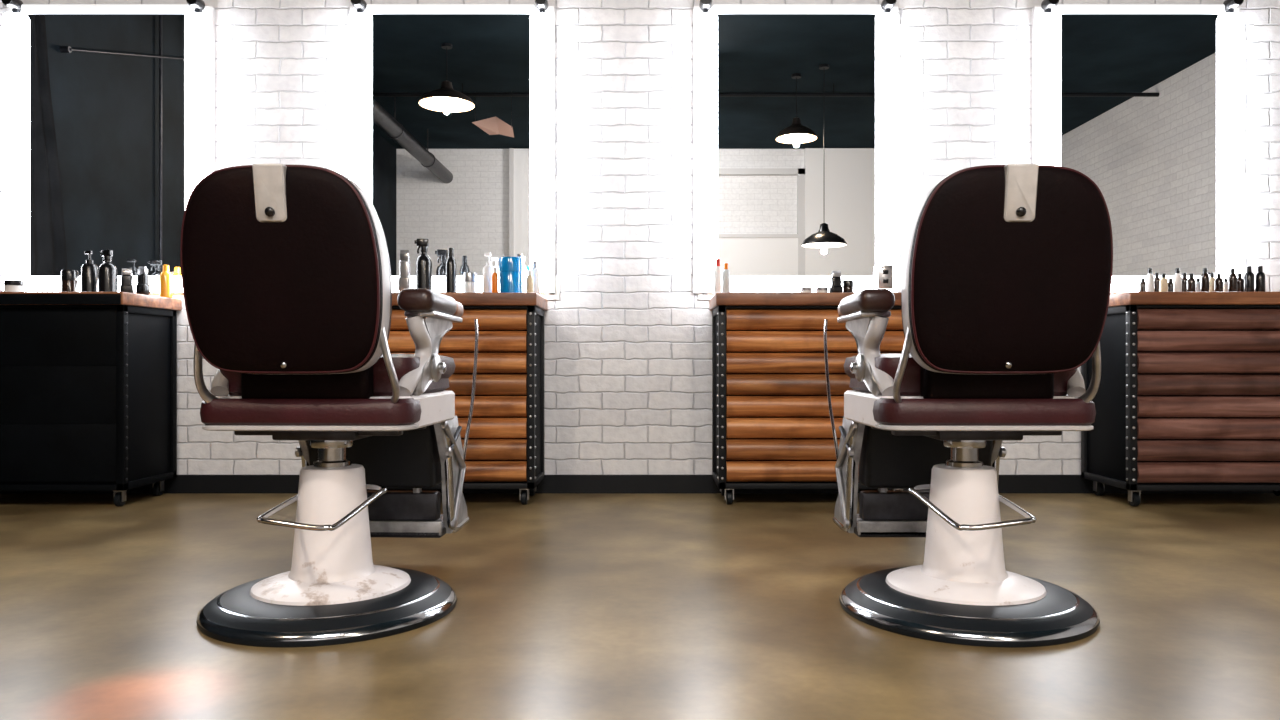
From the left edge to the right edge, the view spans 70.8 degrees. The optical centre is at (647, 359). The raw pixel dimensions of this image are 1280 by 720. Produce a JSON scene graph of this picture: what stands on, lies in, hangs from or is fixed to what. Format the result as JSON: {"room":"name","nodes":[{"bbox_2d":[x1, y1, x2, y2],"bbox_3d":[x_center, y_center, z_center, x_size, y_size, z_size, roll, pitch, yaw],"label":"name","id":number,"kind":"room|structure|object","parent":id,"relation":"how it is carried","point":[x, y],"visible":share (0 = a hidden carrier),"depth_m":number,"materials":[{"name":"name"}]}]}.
{"room":"salon","nodes":[
{"label":"salon","id":0,"kind":"room"},
{"bbox_2d":[0,493,1279,719],"bbox_3d":[0.975,0.670,-0.100,9.250,0.100,8.800,0,0,0],"label":"floor","id":1,"kind":"structure","parent":0,"point":[569,606],"depth_m":2.13,"materials":[{"name":"concrete"}]},
{"bbox_2d":[0,292,181,505],"bbox_3d":[-2.647,0.169,3.959,0.949,0.903,0.478,0,0,0],"label":"base cabinet","id":2,"kind":"object","parent":1,"relation":"on","point":[88,380],"visible":1,"depth_m":3.77,"materials":[{"name":"wood"}]},
{"bbox_2d":[0,292,181,310],"bbox_3d":[-2.647,-0.257,3.962,0.949,0.053,0.473,0,0,0],"label":"countertop","id":3,"kind":"structure","parent":2,"relation":"on","point":[132,299],"depth_m":3.82,"materials":[{"name":"brown wood"}]},
{"bbox_2d":[4,280,23,291],"bbox_3d":[-2.733,-0.313,3.880,0.072,0.060,0.072,0,0,-8],"label":"jar","id":4,"kind":"object","parent":3,"relation":"on","point":[9,285],"visible":0.74,"depth_m":3.85,"materials":[{"name":"white plastic"}]},
{"bbox_2d":[61,270,78,291],"bbox_3d":[-2.607,-0.343,4.060,0.070,0.120,0.070,0,0,11],"label":"jar","id":5,"kind":"object","parent":3,"relation":"on","point":[69,278],"visible":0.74,"depth_m":4.03,"materials":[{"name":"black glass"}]},
{"bbox_2d":[81,251,98,291],"bbox_3d":[-2.468,-0.383,3.980,0.068,0.200,0.068,0,0,20],"label":"pump bottle","id":6,"kind":"object","parent":3,"relation":"on","point":[89,271],"visible":0.84,"depth_m":3.95,"materials":[{"name":"black plastic"}]},
{"bbox_2d":[98,250,116,291],"bbox_3d":[-2.370,-0.383,3.950,0.072,0.200,0.072,0,0,-18],"label":"spray bottle","id":7,"kind":"object","parent":3,"relation":"on","point":[107,271],"visible":0.91,"depth_m":3.93,"materials":[{"name":"black plastic"}]},
{"bbox_2d":[120,268,133,292],"bbox_3d":[-2.327,-0.345,4.020,0.052,0.125,0.038,0,0,-18],"label":"hair clipper","id":8,"kind":"object","parent":3,"relation":"on","point":[126,285],"visible":0.8,"depth_m":4.01,"materials":[{"name":"black plastic"}]},
{"bbox_2d":[136,267,149,294],"bbox_3d":[-2.267,-0.350,4.040,0.052,0.135,0.038,0,0,18],"label":"hair clipper","id":9,"kind":"object","parent":3,"relation":"on","point":[142,287],"visible":0.82,"depth_m":4.03,"materials":[{"name":"black plastic"}]},
{"bbox_2d":[159,265,172,297],"bbox_3d":[-2.196,-0.358,4.100,0.054,0.150,0.054,0,0,-5],"label":"bottle","id":10,"kind":"object","parent":3,"relation":"on","point":[165,277],"visible":0.9,"depth_m":4.08,"materials":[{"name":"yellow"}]},
{"bbox_2d":[180,164,478,647],"bbox_3d":[-0.781,0.102,2.352,0.606,1.036,0.936,0,0,2],"label":"barber chair","id":11,"kind":"object","parent":1,"relation":"on","point":[286,270],"visible":1,"depth_m":2.04,"materials":[{"name":"brown leather"}]},
{"bbox_2d":[220,354,454,395],"bbox_3d":[-0.782,0.035,2.332,0.484,0.101,0.452,0,0,2],"label":"seat cushion","id":12,"kind":"object","parent":11,"relation":"on","point":[416,373],"depth_m":2.12,"materials":[{"name":"red leather"}]},
{"bbox_2d":[380,222,391,356],"bbox_3d":[-0.792,-0.192,2.048,0.418,0.428,0.145,0,0,2],"label":"frame","id":13,"kind":"object","parent":11,"relation":"on","point":[386,296],"depth_m":1.98,"materials":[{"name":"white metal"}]},
{"bbox_2d":[366,293,547,504],"bbox_3d":[-0.919,0.169,3.986,0.902,0.903,0.423,0,0,0],"label":"base cabinet","id":14,"kind":"object","parent":1,"relation":"on","point":[505,450],"visible":0.56,"depth_m":3.80,"materials":[{"name":"black wood"}]},
{"bbox_2d":[392,293,547,310],"bbox_3d":[-0.919,-0.257,3.986,0.902,0.053,0.423,0,0,0],"label":"countertop","id":15,"kind":"structure","parent":14,"relation":"on","point":[466,299],"depth_m":3.77,"materials":[{"name":"brown wood"}]},
{"bbox_2d":[398,250,411,291],"bbox_3d":[-1.080,-0.386,4.000,0.052,0.205,0.038,0,0,7],"label":"hair clipper","id":16,"kind":"object","parent":15,"relation":"on","point":[404,280],"visible":0.77,"depth_m":3.98,"materials":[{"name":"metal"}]},
{"bbox_2d":[414,239,431,289],"bbox_3d":[-0.988,-0.408,3.960,0.075,0.250,0.070,0,0,-3],"label":"spray bottle","id":17,"kind":"object","parent":15,"relation":"on","point":[423,262],"visible":0.91,"depth_m":3.94,"materials":[{"name":"black plastic"}]},
{"bbox_2d":[446,248,455,292],"bbox_3d":[-0.876,-0.391,4.000,0.048,0.215,0.048,0,0,25],"label":"bottle","id":18,"kind":"object","parent":15,"relation":"on","point":[450,262],"visible":0.77,"depth_m":3.98,"materials":[{"name":"black plastic"}]},
{"bbox_2d":[463,272,476,292],"bbox_3d":[-0.803,-0.338,4.060,0.062,0.110,0.062,0,0,25],"label":"jar","id":19,"kind":"object","parent":15,"relation":"on","point":[469,278],"visible":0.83,"depth_m":4.03,"materials":[{"name":"silver glass"}]},
{"bbox_2d":[483,253,493,292],"bbox_3d":[-0.716,-0.383,4.050,0.056,0.200,0.056,0,0,17],"label":"pump bottle","id":20,"kind":"object","parent":15,"relation":"on","point":[488,269],"visible":0.8,"depth_m":4.03,"materials":[{"name":"white plastic"}]},
{"bbox_2d":[492,267,497,292],"bbox_3d":[-0.666,-0.343,3.920,0.028,0.120,0.028,0,0,-10],"label":"bottle","id":21,"kind":"object","parent":15,"relation":"on","point":[494,275],"visible":0.8,"depth_m":3.91,"materials":[{"name":"orange plastic"}]},
{"bbox_2d":[499,257,522,292],"bbox_3d":[-0.601,-0.365,3.950,0.103,0.165,0.103,0,0,4],"label":"jar","id":22,"kind":"object","parent":15,"relation":"on","point":[510,268],"visible":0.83,"depth_m":3.91,"materials":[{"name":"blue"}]},
{"bbox_2d":[517,254,525,292],"bbox_3d":[-0.579,-0.383,4.100,0.044,0.200,0.044,0,0,11],"label":"pump bottle","id":23,"kind":"object","parent":15,"relation":"on","point":[518,255],"visible":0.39,"depth_m":4.09,"materials":[{"name":"white plastic"}]},
{"bbox_2d":[526,270,533,292],"bbox_3d":[-0.518,-0.338,3.950,0.032,0.110,0.032,0,0,-5],"label":"bottle","id":24,"kind":"object","parent":15,"relation":"on","point":[529,280],"visible":0.84,"depth_m":3.94,"materials":[{"name":"beige plastic"}]},
{"bbox_2d":[531,261,539,294],"bbox_3d":[-0.511,-0.365,4.070,0.044,0.165,0.044,0,0,3],"label":"bottle","id":25,"kind":"object","parent":15,"relation":"on","point":[535,271],"visible":0.74,"depth_m":4.05,"materials":[{"name":"white plastic"}]},
{"bbox_2d":[709,293,909,504],"bbox_3d":[0.709,0.169,3.986,0.846,0.903,0.423,0,0,0],"label":"base cabinet","id":26,"kind":"object","parent":1,"relation":"on","point":[772,428],"visible":0.62,"depth_m":3.80,"materials":[{"name":"black wood"}]},
{"bbox_2d":[709,293,900,310],"bbox_3d":[0.709,-0.257,3.986,0.846,0.053,0.423,0,0,0],"label":"countertop","id":27,"kind":"structure","parent":26,"relation":"on","point":[719,299],"depth_m":3.77,"materials":[{"name":"brown wood"}]},
{"bbox_2d":[714,259,721,294],"bbox_3d":[0.314,-0.368,4.040,0.036,0.170,0.036,0,0,11],"label":"bottle","id":28,"kind":"object","parent":27,"relation":"on","point":[717,272],"visible":0.82,"depth_m":4.03,"materials":[{"name":"white plastic"}]},
{"bbox_2d":[722,263,729,292],"bbox_3d":[0.342,-0.353,3.940,0.036,0.140,0.036,0,0,-17],"label":"bottle","id":29,"kind":"object","parent":27,"relation":"on","point":[725,274],"visible":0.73,"depth_m":3.92,"materials":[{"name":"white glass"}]},
{"bbox_2d":[800,287,811,292],"bbox_3d":[0.702,-0.303,4.000,0.054,0.040,0.054,0,0,-4],"label":"jar","id":30,"kind":"object","parent":27,"relation":"on","point":[802,289],"visible":0.69,"depth_m":3.98,"materials":[{"name":"white plastic"}]},
{"bbox_2d":[816,287,827,292],"bbox_3d":[0.773,-0.303,4.000,0.054,0.040,0.054,0,0,-1],"label":"jar","id":31,"kind":"object","parent":27,"relation":"on","point":[818,289],"visible":0.71,"depth_m":3.98,"materials":[{"name":"white plastic"}]},
{"bbox_2d":[829,271,842,292],"bbox_3d":[0.831,-0.338,3.980,0.052,0.110,0.038,0,0,-11],"label":"hair clipper","id":32,"kind":"object","parent":27,"relation":"on","point":[835,287],"visible":0.82,"depth_m":3.97,"materials":[{"name":"black plastic"}]},
{"bbox_2d":[842,280,853,292],"bbox_3d":[0.889,-0.318,4.000,0.049,0.070,0.049,0,0,15],"label":"jar","id":33,"kind":"object","parent":27,"relation":"on","point":[848,285],"visible":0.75,"depth_m":3.98,"materials":[{"name":"black glass"}]},
{"bbox_2d":[823,164,1112,647],"bbox_3d":[0.786,0.102,2.352,0.606,1.036,0.936,0,0,0],"label":"barber chair","id":34,"kind":"object","parent":1,"relation":"on","point":[1007,269],"visible":1,"depth_m":2.04,"materials":[{"name":"brown leather"}]},
{"bbox_2d":[901,252,904,336],"bbox_3d":[0.786,-0.192,2.048,0.418,0.428,0.145,0,0,0],"label":"cushion","id":35,"kind":"object","parent":34,"relation":"on","point":[903,268],"depth_m":2.01,"materials":[{"name":"leather"}]},
{"bbox_2d":[844,354,1076,395],"bbox_3d":[0.786,0.035,2.332,0.484,0.101,0.452,0,0,0],"label":"seat cushion","id":36,"kind":"object","parent":34,"relation":"on","point":[877,373],"depth_m":2.12,"materials":[{"name":"red leather"}]},
{"bbox_2d":[1081,292,1279,505],"bbox_3d":[2.469,0.169,3.962,0.946,0.903,0.473,0,0,0],"label":"base cabinet","id":37,"kind":"object","parent":1,"relation":"on","point":[1187,397],"visible":0.97,"depth_m":3.75,"materials":[{"name":"black wood"}]},
{"bbox_2d":[1108,292,1279,306],"bbox_3d":[2.469,-0.257,3.962,0.946,0.053,0.473,0,0,0],"label":"countertop","id":38,"kind":"structure","parent":37,"relation":"on","point":[1127,298],"depth_m":3.73,"materials":[{"name":"brown wood"}]},
{"bbox_2d":[1139,278,1145,291],"bbox_3d":[2.228,-0.326,4.050,0.033,0.085,0.033,0,0,-22],"label":"dropper bottle","id":39,"kind":"object","parent":38,"relation":"on","point":[1142,285],"visible":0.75,"depth_m":4.04,"materials":[{"name":"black glass"}]},
{"bbox_2d":[1146,268,1153,291],"bbox_3d":[2.208,-0.344,3.960,0.033,0.121,0.033,0,0,-13],"label":"dropper bottle","id":40,"kind":"object","parent":38,"relation":"on","point":[1149,277],"visible":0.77,"depth_m":3.95,"materials":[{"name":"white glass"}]},
{"bbox_2d":[1154,273,1159,291],"bbox_3d":[2.290,-0.338,4.050,0.033,0.109,0.033,0,0,12],"label":"dropper bottle","id":41,"kind":"object","parent":38,"relation":"on","point":[1156,279],"visible":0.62,"depth_m":4.04,"materials":[{"name":"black glass"}]},
{"bbox_2d":[1159,273,1167,291],"bbox_3d":[2.269,-0.332,3.960,0.033,0.097,0.033,0,0,-28],"label":"dropper bottle","id":42,"kind":"object","parent":38,"relation":"on","point":[1163,283],"visible":0.8,"depth_m":3.95,"materials":[{"name":"beige plastic"}]},
{"bbox_2d":[1168,278,1172,291],"bbox_3d":[2.352,-0.326,4.050,0.033,0.085,0.033,0,0,22],"label":"dropper bottle","id":43,"kind":"object","parent":38,"relation":"on","point":[1170,281],"visible":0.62,"depth_m":4.04,"materials":[{"name":"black glass"}]},
{"bbox_2d":[1173,268,1181,291],"bbox_3d":[2.330,-0.344,3.960,0.033,0.121,0.033,0,0,5],"label":"dropper bottle","id":44,"kind":"object","parent":38,"relation":"on","point":[1177,279],"visible":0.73,"depth_m":3.95,"materials":[{"name":"white plastic"}]},
{"bbox_2d":[1182,273,1187,291],"bbox_3d":[2.414,-0.338,4.050,0.033,0.109,0.033,0,0,-15],"label":"dropper bottle","id":45,"kind":"object","parent":38,"relation":"on","point":[1184,275],"visible":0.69,"depth_m":4.04,"materials":[{"name":"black glass"}]},
{"bbox_2d":[1187,273,1195,291],"bbox_3d":[2.390,-0.332,3.960,0.033,0.097,0.033,0,0,20],"label":"dropper bottle","id":46,"kind":"object","parent":38,"relation":"on","point":[1191,282],"visible":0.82,"depth_m":3.95,"materials":[{"name":"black glass"}]},
{"bbox_2d":[1196,278,1200,291],"bbox_3d":[2.476,-0.326,4.050,0.033,0.085,0.033,0,0,1],"label":"dropper bottle","id":47,"kind":"object","parent":38,"relation":"on","point":[1198,283],"visible":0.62,"depth_m":4.04,"materials":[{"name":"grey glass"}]},
{"bbox_2d":[1201,268,1208,291],"bbox_3d":[2.451,-0.344,3.960,0.033,0.121,0.033,0,0,26],"label":"dropper bottle","id":48,"kind":"object","parent":38,"relation":"on","point":[1204,277],"visible":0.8,"depth_m":3.95,"materials":[{"name":"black glass"}]},
{"bbox_2d":[1209,273,1214,291],"bbox_3d":[2.538,-0.338,4.050,0.033,0.109,0.033,0,0,-10],"label":"dropper bottle","id":49,"kind":"object","parent":38,"relation":"on","point":[1211,279],"visible":0.62,"depth_m":4.04,"materials":[{"name":"beige plastic"}]},
{"bbox_2d":[1214,273,1222,291],"bbox_3d":[2.512,-0.332,3.960,0.033,0.097,0.033,0,0,-15],"label":"dropper bottle","id":50,"kind":"object","parent":38,"relation":"on","point":[1218,283],"visible":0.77,"depth_m":3.95,"materials":[{"name":"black glass"}]},
{"bbox_2d":[1223,278,1227,291],"bbox_3d":[2.600,-0.326,4.050,0.033,0.085,0.033,0,0,-4],"label":"dropper bottle","id":51,"kind":"object","parent":38,"relation":"on","point":[1225,283],"visible":0.59,"depth_m":4.04,"materials":[{"name":"white plastic"}]},
{"bbox_2d":[1228,268,1236,291],"bbox_3d":[2.573,-0.344,3.960,0.033,0.121,0.033,0,0,-22],"label":"dropper bottle","id":52,"kind":"object","parent":38,"relation":"on","point":[1232,279],"visible":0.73,"depth_m":3.95,"materials":[{"name":"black glass"}]},
{"bbox_2d":[1237,273,1243,291],"bbox_3d":[2.662,-0.338,4.050,0.033,0.109,0.033,0,0,11],"label":"dropper bottle","id":53,"kind":"object","parent":38,"relation":"on","point":[1240,282],"visible":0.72,"depth_m":4.04,"materials":[{"name":"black glass"}]},
{"bbox_2d":[1244,266,1253,291],"bbox_3d":[2.678,-0.350,4.010,0.040,0.135,0.040,0,0,-11],"label":"bottle","id":54,"kind":"object","parent":38,"relation":"on","point":[1248,276],"visible":0.77,"depth_m":4.00,"materials":[{"name":"black plastic"}]},
{"bbox_2d":[1255,266,1264,291],"bbox_3d":[2.727,-0.350,4.010,0.040,0.135,0.040,0,0,-5],"label":"bottle","id":55,"kind":"object","parent":38,"relation":"on","point":[1259,276],"visible":0.76,"depth_m":4.00,"materials":[{"name":"black plastic"}]},
{"bbox_2d":[0,0,1279,474],"bbox_3d":[0.975,-1.180,4.250,9.050,3.600,0.100,0,0,0],"label":"wall","id":56,"kind":"structure","parent":0,"point":[628,336],"depth_m":4.20,"materials":[{"name":"white brick"}]},
{"bbox_2d":[1,0,214,293],"bbox_3d":[-2.495,-0.989,4.145,0.950,1.358,0.110,0,0,0],"label":"wall mirror","id":57,"kind":"object","parent":56,"relation":"attached to","point":[108,110],"visible":0.77,"depth_m":4.15,"materials":[{"name":"white paint"}]},
{"bbox_2d":[28,14,185,276],"bbox_3d":[-2.495,-0.990,4.157,0.730,1.210,0.015,0,0,0],"label":"mirror glass","id":58,"kind":"object","parent":57,"relation":"on","point":[106,92],"depth_m":4.15,"materials":[{"name":"silver metal"}]},
{"bbox_2d":[348,0,554,293],"bbox_3d":[-0.908,-0.989,4.145,0.950,1.358,0.110,0,0,0],"label":"wall mirror","id":59,"kind":"object","parent":56,"relation":"attached to","point":[451,107],"visible":0.77,"depth_m":4.15,"materials":[{"name":"white paint"}]},
{"bbox_2d":[372,14,530,276],"bbox_3d":[-0.908,-0.990,4.157,0.730,1.210,0.015,0,0,0],"label":"mirror glass","id":60,"kind":"object","parent":59,"relation":"on","point":[451,93],"depth_m":4.15,"materials":[{"name":"silver metal"}]},
{"bbox_2d":[545,276,559,299],"bbox_3d":[-0.447,-0.335,4.192,0.070,0.110,0.015,0,0,0],"label":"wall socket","id":61,"kind":"object","parent":56,"relation":"attached to","point":[549,296],"visible":0.6,"depth_m":4.19,"materials":[{"name":"white plastic"}]},
{"bbox_2d":[0,475,1272,492],"bbox_3d":[0.975,0.578,4.191,9.050,0.085,0.018,0,0,0],"label":"baseboard","id":62,"kind":"structure","parent":56,"relation":"attached to","point":[181,483],"depth_m":4.18,"materials":[{"name":"black"}]},
{"bbox_2d":[697,293,711,299],"bbox_3d":[0.265,-0.335,4.192,0.070,0.110,0.015,0,0,0],"label":"wall socket","id":63,"kind":"object","parent":56,"relation":"attached to","point":[700,296],"visible":0.22,"depth_m":4.19,"materials":[{"name":"white plastic"}]},
{"bbox_2d":[693,0,898,293],"bbox_3d":[0.685,-0.989,4.145,0.950,1.358,0.110,0,0,0],"label":"wall mirror","id":64,"kind":"object","parent":56,"relation":"attached to","point":[796,106],"visible":0.91,"depth_m":4.15,"materials":[{"name":"white paint"}]},
{"bbox_2d":[717,14,875,276],"bbox_3d":[0.685,-0.990,4.157,0.730,1.210,0.015,0,0,0],"label":"mirror glass","id":65,"kind":"object","parent":64,"relation":"on","point":[796,93],"depth_m":4.15,"materials":[{"name":"silver metal"}]},
{"bbox_2d":[878,265,892,288],"bbox_3d":[1.083,-0.380,4.106,0.070,0.110,0.015,0,0,0],"label":"wall socket","id":66,"kind":"object","parent":64,"relation":"attached to","point":[885,272],"visible":1,"depth_m":4.10,"materials":[{"name":"silver metal"}]},
{"bbox_2d":[883,270,887,282],"bbox_3d":[1.083,-0.380,4.101,0.024,0.060,0.004,0,0,0],"label":"outlet","id":67,"kind":"object","parent":66,"relation":"attached to","point":[885,272],"depth_m":4.10,"materials":[{"name":"black"}]},
{"bbox_2d":[1032,0,1243,293],"bbox_3d":[2.265,-0.989,4.145,0.950,1.358,0.110,0,0,0],"label":"wall mirror","id":68,"kind":"object","parent":56,"relation":"attached to","point":[1145,102],"visible":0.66,"depth_m":4.15,"materials":[{"name":"white paint"}]},
{"bbox_2d":[1060,14,1217,276],"bbox_3d":[2.265,-0.990,4.157,0.730,1.210,0.015,0,0,0],"label":"mirror glass","id":69,"kind":"object","parent":68,"relation":"on","point":[1139,92],"depth_m":4.15,"materials":[{"name":"silver metal"}]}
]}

